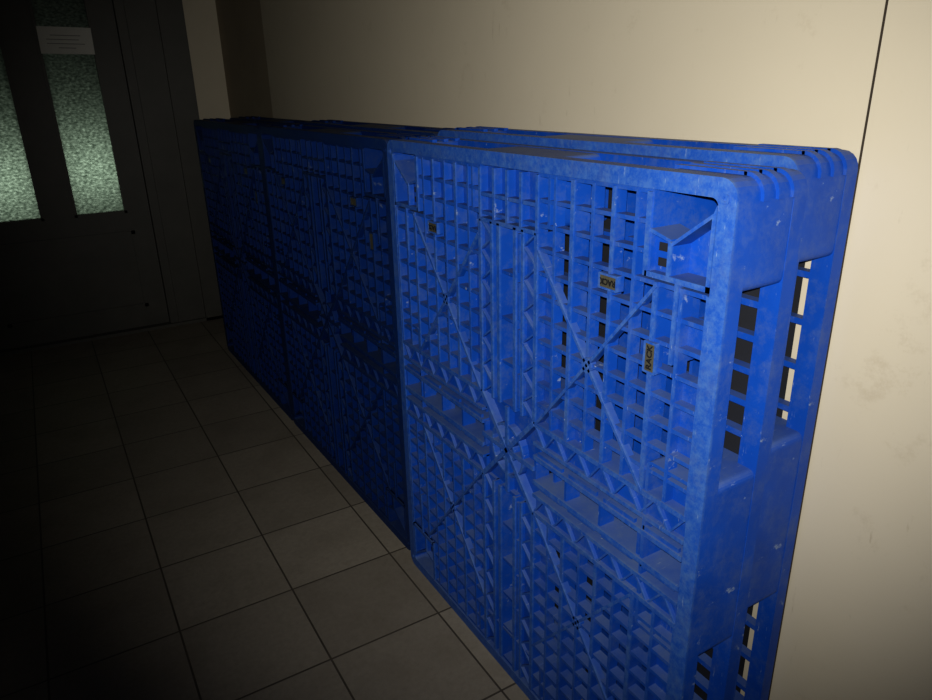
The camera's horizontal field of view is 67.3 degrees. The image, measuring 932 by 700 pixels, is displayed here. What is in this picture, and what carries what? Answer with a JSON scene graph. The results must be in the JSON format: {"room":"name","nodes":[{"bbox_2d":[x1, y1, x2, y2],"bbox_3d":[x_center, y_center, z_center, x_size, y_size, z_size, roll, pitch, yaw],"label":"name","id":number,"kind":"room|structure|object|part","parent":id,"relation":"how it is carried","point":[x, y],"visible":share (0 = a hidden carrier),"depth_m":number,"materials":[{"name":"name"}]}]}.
{"room":"building corridor","nodes":[
{"label":"building corridor","id":0,"kind":"room"},
{"bbox_2d":[182,0,230,119],"bbox_3d":[-1.520,-1.550,4.127,0.185,2.750,0.120,-13,24,-28],"label":"wall","id":1,"kind":"structure","parent":0,"point":[201,21],"depth_m":4.03,"materials":[{"name":"beige paint"}]},
{"bbox_2d":[0,318,582,699],"bbox_3d":[-0.732,0.874,1.676,2.495,0.100,6.350,-13,24,-28],"label":"floor","id":2,"kind":"structure","parent":0,"point":[168,531],"depth_m":2.18,"materials":[{"name":"tile"}]},
{"bbox_2d":[194,118,292,420],"bbox_3d":[-0.994,-0.433,3.290,0.143,1.223,1.121,-13,24,-29],"label":"pallet","id":3,"kind":"object","parent":2,"relation":"on","point":[229,152],"visible":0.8,"depth_m":3.18,"materials":[{"name":"plastic"}]},
{"bbox_2d":[230,116,310,123],"bbox_3d":[-0.854,-0.469,3.375,0.143,1.226,1.110,-13,24,-28],"label":"pallet","id":4,"kind":"object","parent":2,"relation":"on","point":[246,118],"visible":0.06,"depth_m":3.17,"materials":[{"name":"plastic"}]},
{"bbox_2d":[258,123,427,549],"bbox_3d":[-0.413,-0.119,2.411,0.143,1.228,1.105,-13,24,-29],"label":"pallet","id":5,"kind":"object","parent":2,"relation":"on","point":[327,188],"visible":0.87,"depth_m":2.27,"materials":[{"name":"plastic"}]},
{"bbox_2d":[300,120,454,135],"bbox_3d":[-0.284,-0.153,2.484,0.143,1.235,1.105,-13,24,-28],"label":"pallet","id":6,"kind":"object","parent":2,"relation":"on","point":[420,130],"visible":0.02,"depth_m":2.19,"materials":[{"name":"plastic"}]},
{"bbox_2d":[387,136,807,699],"bbox_3d":[0.144,0.198,1.526,0.143,1.230,1.038,-13,24,-28],"label":"pallet","id":7,"kind":"object","parent":2,"relation":"on","point":[591,344],"visible":1,"depth_m":1.25,"materials":[{"name":"plastic"}]},
{"bbox_2d":[438,126,857,699],"bbox_3d":[0.263,0.153,1.619,0.143,1.245,1.038,-13,24,-28],"label":"pallet","id":8,"kind":"object","parent":2,"relation":"on","point":[830,174],"visible":0.12,"depth_m":1.17,"materials":[{"name":"plastic"}]},
{"bbox_2d":[215,0,931,699],"bbox_3d":[0.210,-0.676,1.690,0.150,2.750,6.100,-13,24,-28],"label":"wall","id":9,"kind":"structure","parent":0,"point":[854,76],"depth_m":1.19,"materials":[{"name":"beige paint"}]},
{"bbox_3d":[-2.237,-2.442,3.347,1.430,0.500,0.120,-13,24,-28],"label":"wall","id":10,"kind":"structure","parent":0,"visible":0},
{"bbox_2d":[0,0,222,356],"bbox_3d":[-2.188,-1.145,3.801,1.430,2.250,0.150,-13,24,-28],"label":"door","id":11,"kind":"structure","parent":10,"relation":"in","point":[67,277],"depth_m":3.92,"materials":[{"name":"paint"}]},
{"bbox_3d":[-2.459,-1.296,3.574,0.262,1.287,0.004,-13,24,-28],"label":"glass pane","id":12,"kind":"part","parent":11,"relation":"part of","materials":[{"name":"green glass"}]},
{"bbox_2d":[36,26,94,54],"bbox_3d":[-2.089,-1.616,3.656,0.250,0.130,0.002,-12,23,-29],"label":"paper notice","id":13,"kind":"object","parent":11,"relation":"attached to","point":[52,40],"visible":1,"depth_m":3.65,"materials":[{"name":"white paper"}]},
{"bbox_3d":[-2.099,-1.380,3.774,0.262,1.287,0.004,-13,24,-28],"label":"glass pane","id":14,"kind":"part","parent":11,"relation":"part of","materials":[{"name":"green glass"}]}
]}

